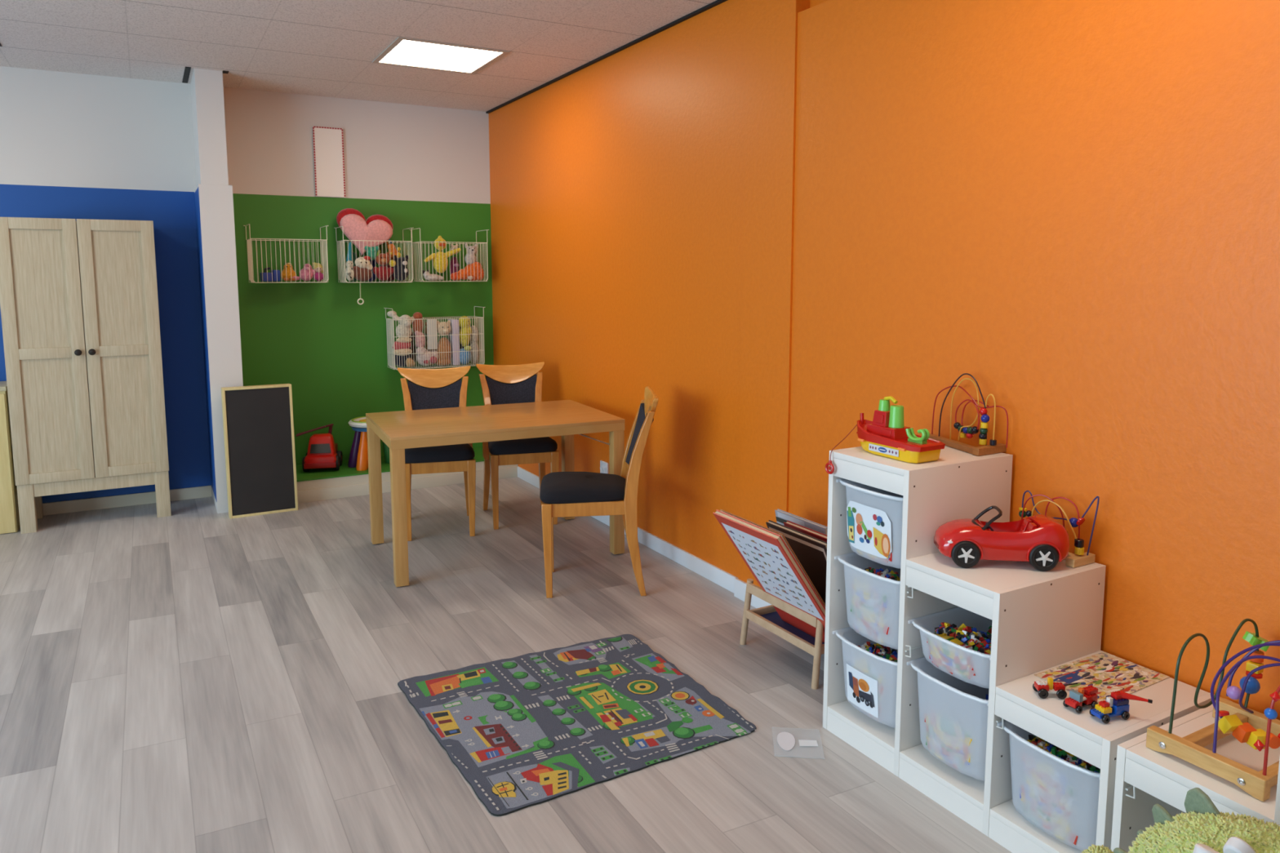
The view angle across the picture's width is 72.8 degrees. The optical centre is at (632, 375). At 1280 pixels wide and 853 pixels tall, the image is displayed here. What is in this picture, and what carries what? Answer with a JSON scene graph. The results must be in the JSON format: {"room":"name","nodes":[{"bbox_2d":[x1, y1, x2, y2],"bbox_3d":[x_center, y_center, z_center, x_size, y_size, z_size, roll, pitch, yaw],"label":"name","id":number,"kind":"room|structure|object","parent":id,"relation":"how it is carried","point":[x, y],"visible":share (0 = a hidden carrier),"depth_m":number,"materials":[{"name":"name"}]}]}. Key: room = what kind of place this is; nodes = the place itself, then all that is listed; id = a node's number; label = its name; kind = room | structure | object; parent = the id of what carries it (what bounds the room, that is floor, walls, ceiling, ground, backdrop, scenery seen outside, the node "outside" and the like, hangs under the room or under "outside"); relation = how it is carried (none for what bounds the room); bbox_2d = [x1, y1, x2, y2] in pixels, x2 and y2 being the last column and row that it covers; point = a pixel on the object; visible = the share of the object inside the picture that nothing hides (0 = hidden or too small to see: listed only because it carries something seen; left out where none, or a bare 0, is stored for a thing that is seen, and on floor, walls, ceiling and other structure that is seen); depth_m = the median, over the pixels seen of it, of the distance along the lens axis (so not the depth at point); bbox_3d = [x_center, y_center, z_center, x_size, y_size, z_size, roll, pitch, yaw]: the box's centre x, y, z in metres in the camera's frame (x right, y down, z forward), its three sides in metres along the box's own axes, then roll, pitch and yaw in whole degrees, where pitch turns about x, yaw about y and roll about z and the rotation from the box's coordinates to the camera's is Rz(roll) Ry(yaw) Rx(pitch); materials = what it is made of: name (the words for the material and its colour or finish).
{"room":"playroom","nodes":[
{"label":"playroom","id":0,"kind":"room"},
{"bbox_2d":[190,68,243,513],"bbox_3d":[-2.602,-0.500,5.458,0.184,2.659,0.488,-4,8,-29],"label":"wall pillar","id":1,"kind":"structure","parent":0,"point":[213,194],"depth_m":5.23,"materials":[{"name":"white paint"}]},
{"bbox_2d":[0,66,493,503],"bbox_3d":[-3.972,-0.448,5.033,6.600,2.659,0.100,-4,8,-29],"label":"wall","id":2,"kind":"structure","parent":0,"point":[73,145],"depth_m":5.80,"materials":[{"name":"white paint"}]},
{"bbox_2d":[0,43,228,83],"bbox_3d":[-3.014,-1.775,4.933,1.244,0.002,0.506,-6,9,-40],"label":"trim","id":3,"kind":"structure","parent":2,"relation":"attached to","point":[187,70],"depth_m":5.18,"materials":[{"name":"black paint"}]},
{"bbox_2d":[42,485,212,515],"bbox_3d":[-4.810,0.898,4.650,4.612,0.075,0.014,-4,8,-29],"label":"baseboard","id":4,"kind":"structure","parent":2,"relation":"attached to","point":[144,498],"depth_m":5.50,"materials":[{"name":"beige paint"}]},
{"bbox_2d":[243,223,328,283],"bbox_3d":[-2.280,-0.802,5.736,0.492,0.375,0.248,-4,8,-29],"label":"wire basket","id":5,"kind":"object","parent":2,"relation":"attached to","point":[250,256],"visible":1,"depth_m":5.71,"materials":[{"name":"beige"}]},
{"bbox_2d":[259,266,280,281],"bbox_3d":[-2.382,-0.666,5.706,0.113,0.094,0.070,-6,9,-40],"label":"block","id":6,"kind":"object","parent":5,"relation":"in","point":[275,273],"visible":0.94,"depth_m":5.68,"materials":[{"name":"blue paint"}]},
{"bbox_2d":[280,262,295,281],"bbox_3d":[-2.276,-0.685,5.740,0.097,0.121,0.092,-4,8,-29],"label":"toy","id":7,"kind":"object","parent":5,"relation":"in","point":[286,277],"visible":0.93,"depth_m":5.72,"materials":[{"name":"orange fabric"}]},
{"bbox_2d":[292,263,315,280],"bbox_3d":[-2.198,-0.689,5.793,0.160,0.115,0.076,-4,8,-29],"label":"toy","id":8,"kind":"object","parent":5,"relation":"in","point":[305,277],"visible":0.94,"depth_m":5.78,"materials":[{"name":"pink fabric"}]},
{"bbox_2d":[312,262,323,281],"bbox_3d":[-2.117,-0.698,5.843,0.069,0.127,0.061,-4,8,-29],"label":"doll","id":9,"kind":"object","parent":5,"relation":"in","point":[318,277],"visible":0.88,"depth_m":5.82,"materials":[{"name":"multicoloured fabric"}]},
{"bbox_2d":[312,125,345,197],"bbox_3d":[-2.070,-1.454,5.918,0.197,0.463,0.016,-4,8,-29],"label":"banner","id":10,"kind":"object","parent":2,"relation":"attached to","point":[328,142],"visible":1,"depth_m":5.91,"materials":[{"name":"white paint"}]},
{"bbox_2d":[334,226,413,282],"bbox_3d":[-1.785,-0.834,6.010,0.485,0.377,0.248,-4,8,-29],"label":"wire basket","id":11,"kind":"object","parent":2,"relation":"attached to","point":[341,251],"visible":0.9,"depth_m":5.96,"materials":[{"name":"beige"}]},
{"bbox_2d":[346,242,351,261],"bbox_3d":[-1.921,-0.829,5.885,0.043,0.149,0.038,2,7,16],"label":"sock","id":12,"kind":"object","parent":11,"relation":"in","point":[349,255],"visible":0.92,"depth_m":5.88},
{"bbox_2d":[345,260,354,280],"bbox_3d":[-1.916,-0.709,5.880,0.059,0.138,0.070,-4,8,-29],"label":"toy","id":13,"kind":"object","parent":11,"relation":"in","point":[349,263],"visible":0.94,"depth_m":5.86,"materials":[{"name":"white fabric"}]},
{"bbox_2d":[351,252,357,281],"bbox_3d":[-1.931,-0.751,5.995,0.076,0.201,0.064,-4,8,-29],"label":"toy","id":14,"kind":"object","parent":11,"relation":"in","point":[354,254],"visible":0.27,"depth_m":5.97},
{"bbox_2d":[352,255,372,281],"bbox_3d":[-1.843,-0.729,5.917,0.138,0.171,0.087,-4,8,-29],"label":"toy","id":15,"kind":"object","parent":11,"relation":"in","point":[363,260],"visible":0.98,"depth_m":5.89,"materials":[{"name":"white fabric"}]},
{"bbox_2d":[336,208,393,255],"bbox_3d":[-1.834,-0.983,5.964,0.373,0.324,0.142,-3,7,-23],"label":"cushion","id":16,"kind":"object","parent":11,"relation":"in","point":[376,228],"visible":0.96,"depth_m":5.91,"materials":[{"name":"fabric"}]},
{"bbox_2d":[364,245,380,260],"bbox_3d":[-1.787,-0.841,5.961,0.109,0.101,0.070,-4,8,-29],"label":"toy","id":17,"kind":"object","parent":11,"relation":"in","point":[371,253],"visible":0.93,"depth_m":5.94,"materials":[{"name":"teal fabric"}]},
{"bbox_2d":[368,258,377,281],"bbox_3d":[-1.825,-0.745,6.056,0.100,0.176,0.065,-4,8,-29],"label":"toy","id":18,"kind":"object","parent":11,"relation":"in","point":[372,278],"visible":0.31,"depth_m":6.04,"materials":[{"name":"fabric"}]},
{"bbox_2d":[373,252,393,280],"bbox_3d":[-1.720,-0.752,5.989,0.128,0.197,0.096,0,7,0],"label":"teddy bear","id":19,"kind":"object","parent":11,"relation":"in","point":[382,256],"visible":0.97,"depth_m":5.97},
{"bbox_2d":[387,243,400,259],"bbox_3d":[-1.667,-0.863,6.060,0.089,0.114,0.065,-4,8,-29],"label":"toy","id":20,"kind":"object","parent":11,"relation":"in","point":[390,251],"visible":0.86,"depth_m":6.04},
{"bbox_2d":[392,255,408,280],"bbox_3d":[-1.620,-0.750,6.053,0.110,0.176,0.091,-1,7,-5],"label":"toy","id":21,"kind":"object","parent":11,"relation":"in","point":[401,263],"visible":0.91,"depth_m":6.03,"materials":[{"name":"black paint"}]},
{"bbox_2d":[295,446,518,491],"bbox_3d":[-1.736,0.689,6.088,1.802,0.150,0.474,-4,8,-29],"label":"wall ledge","id":22,"kind":"object","parent":2,"relation":"attached to","point":[325,477],"visible":0.14,"depth_m":5.78,"materials":[{"name":"beige paint"}]},
{"bbox_2d":[295,423,342,471],"bbox_3d":[-2.133,0.485,5.896,0.273,0.300,0.278,-2,7,-12],"label":"toy truck","id":23,"kind":"object","parent":22,"relation":"on","point":[322,452],"visible":1,"depth_m":5.82,"materials":[{"name":"red paint"}]},
{"bbox_2d":[347,416,390,471],"bbox_3d":[-1.791,0.459,5.987,0.334,0.329,0.317,-4,8,-29],"label":"table","id":24,"kind":"object","parent":22,"relation":"on","point":[358,455],"visible":0.49,"depth_m":5.87,"materials":[{"name":"white paint"}]},
{"bbox_2d":[348,417,366,428],"bbox_3d":[-1.791,0.322,5.972,0.317,0.042,0.317,-4,8,-29],"label":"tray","id":25,"kind":"object","parent":24,"relation":"on","point":[358,422],"depth_m":5.86,"materials":[{"name":"white paint"}]},
{"bbox_2d":[297,466,517,503],"bbox_3d":[-1.625,0.749,5.882,1.790,0.078,0.012,-4,8,-29],"label":"baseboard","id":26,"kind":"structure","parent":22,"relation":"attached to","point":[344,491],"depth_m":5.86,"materials":[{"name":"beige paint"}]},
{"bbox_2d":[383,306,485,369],"bbox_3d":[-1.427,-0.280,6.295,0.684,0.430,0.213,-4,8,-29],"label":"wire basket","id":27,"kind":"object","parent":2,"relation":"attached to","point":[388,323],"visible":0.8,"depth_m":6.22,"materials":[{"name":"beige"}]},
{"bbox_2d":[386,311,414,337],"bbox_3d":[-1.638,-0.357,6.142,0.176,0.204,0.103,0,7,0],"label":"lamb","id":28,"kind":"object","parent":27,"relation":"in","point":[405,325],"visible":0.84,"depth_m":6.11,"materials":[{"name":"white fabric"}]},
{"bbox_2d":[392,337,412,355],"bbox_3d":[-1.628,-0.206,6.131,0.136,0.131,0.083,-4,8,-29],"label":"toy","id":29,"kind":"object","parent":27,"relation":"in","point":[401,347],"visible":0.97,"depth_m":6.10,"materials":[{"name":"fabric"}]},
{"bbox_2d":[392,352,412,367],"bbox_3d":[-1.645,-0.122,6.194,0.137,0.121,0.112,-4,8,-29],"label":"toy","id":30,"kind":"object","parent":27,"relation":"in","point":[397,364],"visible":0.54,"depth_m":6.15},
{"bbox_2d":[405,357,415,367],"bbox_3d":[-1.579,-0.094,6.165,0.068,0.066,0.044,-4,8,-29],"label":"toy","id":31,"kind":"object","parent":27,"relation":"in","point":[408,358],"visible":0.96,"depth_m":6.15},
{"bbox_2d":[408,331,416,361],"bbox_3d":[-1.606,-0.195,6.259,0.086,0.257,0.076,-4,8,-29],"label":"toy","id":32,"kind":"object","parent":27,"relation":"in","point":[414,356],"visible":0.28,"depth_m":6.24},
{"bbox_2d":[412,311,423,332],"bbox_3d":[-1.537,-0.373,6.202,0.082,0.161,0.076,-4,8,-29],"label":"toy","id":33,"kind":"object","parent":27,"relation":"in","point":[417,315],"visible":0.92,"depth_m":6.17,"materials":[{"name":"fabric"}]},
{"bbox_2d":[414,330,425,347],"bbox_3d":[-1.523,-0.257,6.212,0.080,0.137,0.072,-4,8,-29],"label":"toy","id":34,"kind":"object","parent":27,"relation":"in","point":[420,340],"visible":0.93,"depth_m":6.18,"materials":[{"name":"fabric"}]},
{"bbox_2d":[416,346,438,365],"bbox_3d":[-1.475,-0.140,6.235,0.167,0.140,0.102,-4,8,-29],"label":"lamb","id":35,"kind":"object","parent":27,"relation":"in","point":[432,359],"visible":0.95,"depth_m":6.20,"materials":[{"name":"white fabric"}]},
{"bbox_2d":[426,319,437,349],"bbox_3d":[-1.438,-0.296,6.223,0.071,0.215,0.026,-4,8,-29],"label":"folded cloth","id":36,"kind":"object","parent":27,"relation":"in","point":[431,331],"visible":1,"depth_m":6.21,"materials":[{"name":"grey"}]},
{"bbox_2d":[435,320,451,365],"bbox_3d":[-1.371,-0.234,6.284,0.105,0.328,0.106,2,7,15],"label":"teddy bear","id":37,"kind":"object","parent":27,"relation":"in","point":[442,326],"visible":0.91,"depth_m":6.26},
{"bbox_2d":[448,319,459,364],"bbox_3d":[-1.308,-0.245,6.346,0.044,0.330,0.110,-4,8,-29],"label":"picture book","id":38,"kind":"object","parent":27,"relation":"in","point":[453,322],"visible":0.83,"depth_m":6.30,"materials":[{"name":"paper"}]},
{"bbox_2d":[458,315,471,346],"bbox_3d":[-1.230,-0.323,6.351,0.088,0.227,0.086,2,7,17],"label":"toy","id":39,"kind":"object","parent":27,"relation":"in","point":[462,321],"visible":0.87,"depth_m":6.33,"materials":[{"name":"yellow fabric"}]},
{"bbox_2d":[459,346,471,364],"bbox_3d":[-1.240,-0.150,6.366,0.116,0.138,0.081,-4,8,-29],"label":"toy","id":40,"kind":"object","parent":27,"relation":"in","point":[463,354],"visible":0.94,"depth_m":6.34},
{"bbox_2d":[469,325,479,364],"bbox_3d":[-1.177,-0.229,6.432,0.072,0.285,0.089,-4,8,-29],"label":"toy","id":41,"kind":"object","parent":27,"relation":"in","point":[473,337],"visible":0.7,"depth_m":6.40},
{"bbox_2d":[408,227,488,281],"bbox_3d":[-1.321,-0.866,6.268,0.513,0.373,0.248,-4,8,-29],"label":"wire basket","id":42,"kind":"object","parent":2,"relation":"attached to","point":[420,255],"visible":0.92,"depth_m":6.22,"materials":[{"name":"beige"}]},
{"bbox_2d":[422,269,444,280],"bbox_3d":[-1.419,-0.713,6.171,0.153,0.076,0.063,-4,8,-29],"label":"toy","id":43,"kind":"object","parent":42,"relation":"in","point":[432,277],"visible":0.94,"depth_m":6.14,"materials":[{"name":"white fabric"}]},
{"bbox_2d":[424,235,461,272],"bbox_3d":[-1.359,-0.863,6.186,0.267,0.264,0.101,-4,8,-29],"label":"duck","id":44,"kind":"object","parent":42,"relation":"in","point":[438,258],"visible":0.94,"depth_m":6.17},
{"bbox_2d":[449,256,459,280],"bbox_3d":[-1.289,-0.772,6.279,0.070,0.176,0.074,-4,8,-29],"label":"toy","id":45,"kind":"object","parent":42,"relation":"in","point":[456,268],"visible":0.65,"depth_m":6.25,"materials":[{"name":"fabric"}]},
{"bbox_2d":[456,262,484,280],"bbox_3d":[-1.185,-0.755,6.281,0.226,0.136,0.087,-4,8,-29],"label":"toy","id":46,"kind":"object","parent":42,"relation":"in","point":[476,269],"visible":0.98,"depth_m":6.27,"materials":[{"name":"fabric"}]},
{"bbox_2d":[464,243,476,264],"bbox_3d":[-1.178,-0.882,6.320,0.082,0.164,0.082,2,7,14],"label":"toy","id":47,"kind":"object","parent":42,"relation":"in","point":[469,249],"visible":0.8,"depth_m":6.30,"materials":[{"name":"white fabric"}]},
{"bbox_2d":[0,0,716,111],"bbox_3d":[-1.728,-1.367,1.001,6.720,0.080,9.100,-4,8,-29],"label":"ceiling","id":48,"kind":"structure","parent":0,"point":[328,48],"depth_m":4.42,"materials":[{"name":"tile"}]},
{"bbox_2d":[372,36,510,74],"bbox_3d":[-1.070,-1.763,4.807,0.600,0.006,0.600,-4,8,-29],"label":"recessed light","id":49,"kind":"object","parent":48,"relation":"in","point":[404,51],"visible":1,"depth_m":4.79,"materials":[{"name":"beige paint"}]},
{"bbox_2d":[0,476,1012,852],"bbox_3d":[-1.723,1.364,1.316,6.720,0.100,9.100,-4,8,-29],"label":"floor","id":50,"kind":"structure","parent":0,"point":[197,678],"depth_m":3.07,"materials":[{"name":"laminate"}]},
{"bbox_2d":[0,381,20,533],"bbox_3d":[-3.854,0.481,4.915,0.595,0.840,0.333,-4,8,-29],"label":"base cabinet","id":51,"kind":"object","parent":50,"relation":"on","point":[9,507],"visible":0.66,"depth_m":4.92,"materials":[{"name":"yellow wood"}]},
{"bbox_2d":[0,217,171,533],"bbox_3d":[-3.234,-0.021,5.167,0.764,1.777,0.430,-4,8,-29],"label":"wardrobe","id":52,"kind":"object","parent":50,"relation":"on","point":[79,299],"visible":1,"depth_m":4.99,"materials":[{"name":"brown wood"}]},
{"bbox_2d":[221,383,297,519],"bbox_3d":[-2.290,0.457,5.338,0.390,0.793,0.120,-4,8,-30],"label":"chalkboard","id":53,"kind":"object","parent":50,"relation":"on","point":[258,423],"visible":1,"depth_m":5.30,"materials":[{"name":"brown wood"}]},
{"bbox_2d":[397,365,475,541],"bbox_3d":[-1.128,0.427,5.016,0.426,0.913,0.548,-2,7,-14],"label":"dining chair","id":54,"kind":"object","parent":50,"relation":"on","point":[443,388],"visible":0.66,"depth_m":5.11,"materials":[{"name":"brown wood"}]},
{"bbox_2d":[404,443,475,463],"bbox_3d":[-1.112,0.413,4.950,0.395,0.080,0.416,-2,7,-14],"label":"seat cushion","id":55,"kind":"object","parent":54,"relation":"on","point":[457,453],"depth_m":4.77,"materials":[{"name":"black fabric"}]},
{"bbox_2d":[365,400,625,586],"bbox_3d":[-0.740,0.570,4.619,1.180,0.718,0.785,-3,7,-25],"label":"table","id":56,"kind":"object","parent":50,"relation":"on","point":[401,430],"visible":0.98,"depth_m":4.45,"materials":[{"name":"brown wood"}]},
{"bbox_2d":[475,361,559,529],"bbox_3d":[-0.693,0.401,5.238,0.426,0.913,0.548,-2,7,-16],"label":"dining chair","id":57,"kind":"object","parent":50,"relation":"on","point":[502,384],"visible":0.62,"depth_m":5.34,"materials":[{"name":"brown wood"}]},
{"bbox_2d":[488,436,557,454],"bbox_3d":[-0.674,0.386,5.172,0.395,0.080,0.416,-2,7,-16],"label":"seat cushion","id":58,"kind":"object","parent":57,"relation":"on","point":[545,445],"depth_m":4.99,"materials":[{"name":"black fabric"}]},
{"bbox_2d":[397,634,756,816],"bbox_3d":[-0.215,1.118,2.952,0.945,0.007,0.928,-4,8,-29],"label":"play mat","id":59,"kind":"object","parent":50,"relation":"on","point":[525,731],"visible":1,"depth_m":2.87,"materials":[{"name":"carpet"}]},
{"bbox_2d":[539,386,658,598],"bbox_3d":[-0.159,0.533,4.086,0.548,0.913,0.426,-1,7,-4],"label":"dining chair","id":60,"kind":"object","parent":50,"relation":"on","point":[562,494],"visible":1,"depth_m":3.92,"materials":[{"name":"brown wood"}]},
{"bbox_2d":[539,471,626,503],"bbox_3d":[-0.225,0.511,4.079,0.416,0.080,0.395,-1,7,-4],"label":"seat cushion","id":61,"kind":"object","parent":60,"relation":"on","point":[556,487],"depth_m":3.93,"materials":[{"name":"black fabric"}]},
{"bbox_2d":[739,578,824,689],"bbox_3d":[0.652,0.880,3.294,0.276,0.402,0.462,-4,8,-29],"label":"rack","id":62,"kind":"object","parent":50,"relation":"on","point":[767,617],"visible":0.54,"depth_m":3.23,"materials":[{"name":"brown wood"}]},
{"bbox_2d":[712,509,825,642],"bbox_3d":[0.530,0.734,3.095,0.346,0.482,0.365,-4,8,-29],"label":"board","id":63,"kind":"object","parent":62,"relation":"in","point":[765,553],"visible":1,"depth_m":3.04,"materials":[{"name":"red paper"}]},
{"bbox_2d":[721,523,823,620],"bbox_3d":[0.489,0.689,3.067,0.208,0.296,0.321,-4,8,-29],"label":"print","id":64,"kind":"object","parent":63,"relation":"attached to","point":[765,557],"depth_m":3.05,"materials":[{"name":"paper"}]},
{"bbox_2d":[720,509,825,607],"bbox_3d":[0.541,0.731,3.127,0.330,0.469,0.360,-4,8,-29],"label":"picture book","id":65,"kind":"object","parent":62,"relation":"on","point":[782,535],"visible":0.21,"depth_m":2.95,"materials":[{"name":"paper"}]},
{"bbox_2d":[765,520,826,604],"bbox_3d":[0.658,0.756,3.150,0.201,0.422,0.320,-4,8,-29],"label":"picture book","id":66,"kind":"object","parent":62,"relation":"on","point":[811,552],"visible":0.38,"depth_m":3.08,"materials":[{"name":"paper"}]},
{"bbox_2d":[768,527,826,561],"bbox_3d":[0.646,0.748,3.142,0.160,0.359,0.301,-4,8,-29],"label":"print","id":67,"kind":"object","parent":66,"relation":"attached to","point":[806,548],"depth_m":3.06,"materials":[{"name":"beige paint"}]},
{"bbox_2d":[774,508,827,535],"bbox_3d":[0.675,0.731,3.358,0.096,0.383,0.290,-4,8,-29],"label":"picture book","id":68,"kind":"object","parent":62,"relation":"on","point":[781,516],"visible":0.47,"depth_m":3.32,"materials":[{"name":"paper"}]},
{"bbox_2d":[775,511,804,526],"bbox_3d":[0.637,0.571,3.318,0.009,0.042,0.290,-4,8,-29],"label":"print","id":69,"kind":"object","parent":68,"relation":"attached to","point":[781,517],"depth_m":3.38,"materials":[{"name":"paper"}]},
{"bbox_2d":[783,520,826,542],"bbox_3d":[0.711,0.762,3.197,0.139,0.403,0.330,-4,8,-29],"label":"picture book","id":70,"kind":"object","parent":62,"relation":"on","point":[789,524],"visible":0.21,"depth_m":3.18,"materials":[{"name":"paper"}]},
{"bbox_2d":[777,732,817,751],"bbox_3d":[0.514,1.146,2.714,0.150,0.004,0.170,1,7,6],"label":"sticker","id":71,"kind":"object","parent":50,"relation":"on","point":[786,740],"visible":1,"depth_m":2.71,"materials":[{"name":"white"}]},
{"bbox_2d":[822,445,1214,852],"bbox_3d":[1.033,0.719,2.457,0.438,0.910,0.941,-4,8,-29],"label":"storage unit","id":72,"kind":"object","parent":50,"relation":"on","point":[1042,621],"visible":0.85,"depth_m":2.37,"materials":[{"name":"white laminate"}]},
{"bbox_2d":[827,700,895,754],"bbox_3d":[0.885,1.071,2.768,0.437,0.017,0.288,-4,8,-29],"label":"shelf","id":73,"kind":"object","parent":72,"relation":"attached to","point":[882,736],"depth_m":2.68,"materials":[{"name":"white laminate"}]},
{"bbox_2d":[832,626,897,728],"bbox_3d":[0.872,0.925,2.744,0.425,0.225,0.284,-4,8,-29],"label":"storage box","id":74,"kind":"object","parent":72,"relation":"in","point":[870,679],"visible":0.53,"depth_m":2.63,"materials":[{"name":"white plastic"}]},
{"bbox_2d":[857,641,897,662],"bbox_3d":[0.863,0.927,2.738,0.360,0.197,0.197,-4,8,-29],"label":"bricks","id":75,"kind":"object","parent":74,"relation":"in","point":[877,649],"visible":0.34,"depth_m":2.68,"materials":[{"name":"red paint"}]},
{"bbox_2d":[834,551,900,649],"bbox_3d":[0.872,0.682,2.716,0.425,0.225,0.284,-4,8,-29],"label":"storage box","id":76,"kind":"object","parent":72,"relation":"in","point":[868,594],"visible":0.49,"depth_m":2.61,"materials":[{"name":"white plastic"}]},
{"bbox_2d":[850,567,900,635],"bbox_3d":[0.859,0.686,2.708,0.352,0.198,0.193,-4,8,-29],"label":"bricks","id":77,"kind":"object","parent":76,"relation":"in","point":[889,574],"visible":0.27,"depth_m":2.65,"materials":[{"name":"red paint"}]},
{"bbox_2d":[835,478,902,568],"bbox_3d":[0.871,0.437,2.688,0.425,0.225,0.284,-4,8,-29],"label":"storage box","id":78,"kind":"object","parent":72,"relation":"in","point":[874,516],"visible":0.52,"depth_m":2.58,"materials":[{"name":"white plastic"}]},
{"bbox_2d":[825,395,945,474],"bbox_3d":[0.759,0.190,2.615,0.208,0.248,0.295,-4,8,-29],"label":"boat","id":79,"kind":"object","parent":72,"relation":"on","point":[887,436],"visible":1,"depth_m":2.60,"materials":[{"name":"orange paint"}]},
{"bbox_2d":[899,743,984,810],"bbox_3d":[1.035,1.101,2.500,0.437,0.017,0.291,-4,8,-29],"label":"shelf","id":80,"kind":"object","parent":72,"relation":"attached to","point":[967,790],"depth_m":2.41,"materials":[{"name":"white laminate"}]},
{"bbox_2d":[906,656,989,781],"bbox_3d":[1.023,0.946,2.475,0.425,0.248,0.284,-4,8,-29],"label":"storage box","id":81,"kind":"object","parent":72,"relation":"in","point":[954,711],"visible":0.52,"depth_m":2.37,"materials":[{"name":"white plastic"}]},
{"bbox_2d":[907,606,992,688],"bbox_3d":[1.022,0.755,2.453,0.425,0.112,0.284,-4,8,-29],"label":"storage box","id":82,"kind":"object","parent":72,"relation":"in","point":[948,656],"visible":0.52,"depth_m":2.38,"materials":[{"name":"white plastic"}]},
{"bbox_2d":[928,622,991,675],"bbox_3d":[1.011,0.744,2.446,0.357,0.114,0.198,-4,8,-29],"label":"bricks","id":83,"kind":"object","parent":82,"relation":"in","point":[978,641],"visible":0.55,"depth_m":2.37,"materials":[{"name":"red paint"}]},
{"bbox_2d":[928,373,1008,456],"bbox_3d":[1.036,0.110,2.735,0.128,0.236,0.300,-4,8,-29],"label":"bead maze","id":84,"kind":"object","parent":72,"relation":"on","point":[993,448],"visible":1,"depth_m":2.69,"materials":[{"name":"brown wood"}]},
{"bbox_2d":[933,505,1069,571],"bbox_3d":[1.021,0.444,2.417,0.340,0.154,0.143,1,7,8],"label":"toy car","id":85,"kind":"object","parent":72,"relation":"on","point":[1041,540],"visible":1,"depth_m":2.36,"materials":[{"name":"red"}]},
{"bbox_2d":[989,799,1082,852],"bbox_3d":[1.185,1.132,2.233,0.437,0.017,0.284,-4,8,-29],"label":"shelf","id":86,"kind":"object","parent":72,"relation":"attached to","point":[1003,814],"depth_m":2.18,"materials":[{"name":"white laminate"}]},
{"bbox_2d":[996,720,1100,851],"bbox_3d":[1.172,1.006,2.212,0.425,0.228,0.284,-4,8,-29],"label":"storage box","id":87,"kind":"object","parent":72,"relation":"in","point":[1060,797],"visible":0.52,"depth_m":2.10,"materials":[{"name":"white plastic"}]},
{"bbox_2d":[1020,734,1100,844],"bbox_3d":[1.159,1.007,2.205,0.352,0.205,0.194,-4,8,-29],"label":"bricks","id":88,"kind":"object","parent":87,"relation":"in","point":[1046,746],"visible":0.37,"depth_m":2.12,"materials":[{"name":"red paint"}]},
{"bbox_2d":[1032,677,1077,699],"bbox_3d":[1.053,0.774,2.159,0.100,0.044,0.043,0,7,4],"label":"vehicle","id":89,"kind":"object","parent":72,"relation":"on","point":[1043,689],"visible":1,"depth_m":2.15,"materials":[{"name":"white paint"}]},
{"bbox_2d":[1018,490,1099,568],"bbox_3d":[1.195,0.415,2.472,0.095,0.197,0.244,-4,8,-29],"label":"bead maze","id":90,"kind":"object","parent":72,"relation":"on","point":[1080,558],"visible":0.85,"depth_m":2.41,"materials":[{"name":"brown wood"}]},
{"bbox_2d":[1062,685,1097,713],"bbox_3d":[1.086,0.779,2.100,0.084,0.048,0.041,-3,7,-25],"label":"vehicle","id":91,"kind":"object","parent":72,"relation":"on","point":[1086,696],"visible":0.99,"depth_m":2.09,"materials":[{"name":"black paint"}]},
{"bbox_2d":[1034,651,1169,704],"bbox_3d":[1.222,0.783,2.261,0.301,0.002,0.187,-4,8,-29],"label":"board","id":92,"kind":"object","parent":72,"relation":"on","point":[1108,673],"visible":0.93,"depth_m":2.27,"materials":[{"name":"wood"}]},
{"bbox_2d":[1089,690,1152,724],"bbox_3d":[1.146,0.778,2.040,0.121,0.062,0.070,-2,7,-17],"label":"vehicle","id":93,"kind":"object","parent":72,"relation":"on","point":[1116,704],"visible":1,"depth_m":2.04,"materials":[{"name":"blue paint"}]},
{"bbox_2d":[1081,787,1279,852],"bbox_3d":[0.998,1.011,1.462,0.480,0.556,0.582,-4,8,-29],"label":"plush","id":94,"kind":"object","parent":50,"relation":"on","point":[1202,828],"visible":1,"depth_m":1.49,"materials":[{"name":"fur"}]},
{"bbox_2d":[1111,698,1279,852],"bbox_3d":[1.499,0.814,1.628,0.438,0.910,0.940,-4,8,-29],"label":"storage unit","id":95,"kind":"object","parent":50,"relation":"on","point":[1145,777],"visible":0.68,"depth_m":1.90,"materials":[{"name":"white laminate"}]},
{"bbox_2d":[1146,618,1279,801],"bbox_3d":[1.349,0.698,1.890,0.358,0.255,0.243,-4,8,-29],"label":"bead maze","id":96,"kind":"object","parent":95,"relation":"on","point":[1260,731],"visible":1,"depth_m":1.87,"materials":[{"name":"brown wood"}]},
{"bbox_2d":[488,0,1279,719],"bbox_3d":[1.171,-0.190,2.708,0.140,2.659,9.000,-4,8,-29],"label":"wall","id":97,"kind":"structure","parent":0,"point":[777,220],"depth_m":2.83,"materials":[{"name":"orange paint"}]},
{"bbox_2d":[600,460,608,473],"bbox_3d":[-0.169,0.549,5.091,0.016,0.090,0.090,-4,8,-29],"label":"wall socket","id":98,"kind":"object","parent":97,"relation":"attached to","point":[604,467],"visible":0.87,"depth_m":5.08,"materials":[{"name":"white paint"}]},
{"bbox_2d":[485,0,727,113],"bbox_3d":[-0.298,-1.788,5.043,0.020,0.012,3.200,-4,8,-29],"label":"trim","id":99,"kind":"structure","parent":97,"relation":"attached to","point":[717,2],"depth_m":4.63,"materials":[{"name":"black paint"}]},
{"bbox_2d":[517,466,771,608],"bbox_3d":[1.233,1.116,2.613,0.034,0.085,8.518,-4,8,-29],"label":"baseboard","id":100,"kind":"structure","parent":97,"relation":"attached to","point":[728,581],"depth_m":4.32,"materials":[{"name":"white paint"}]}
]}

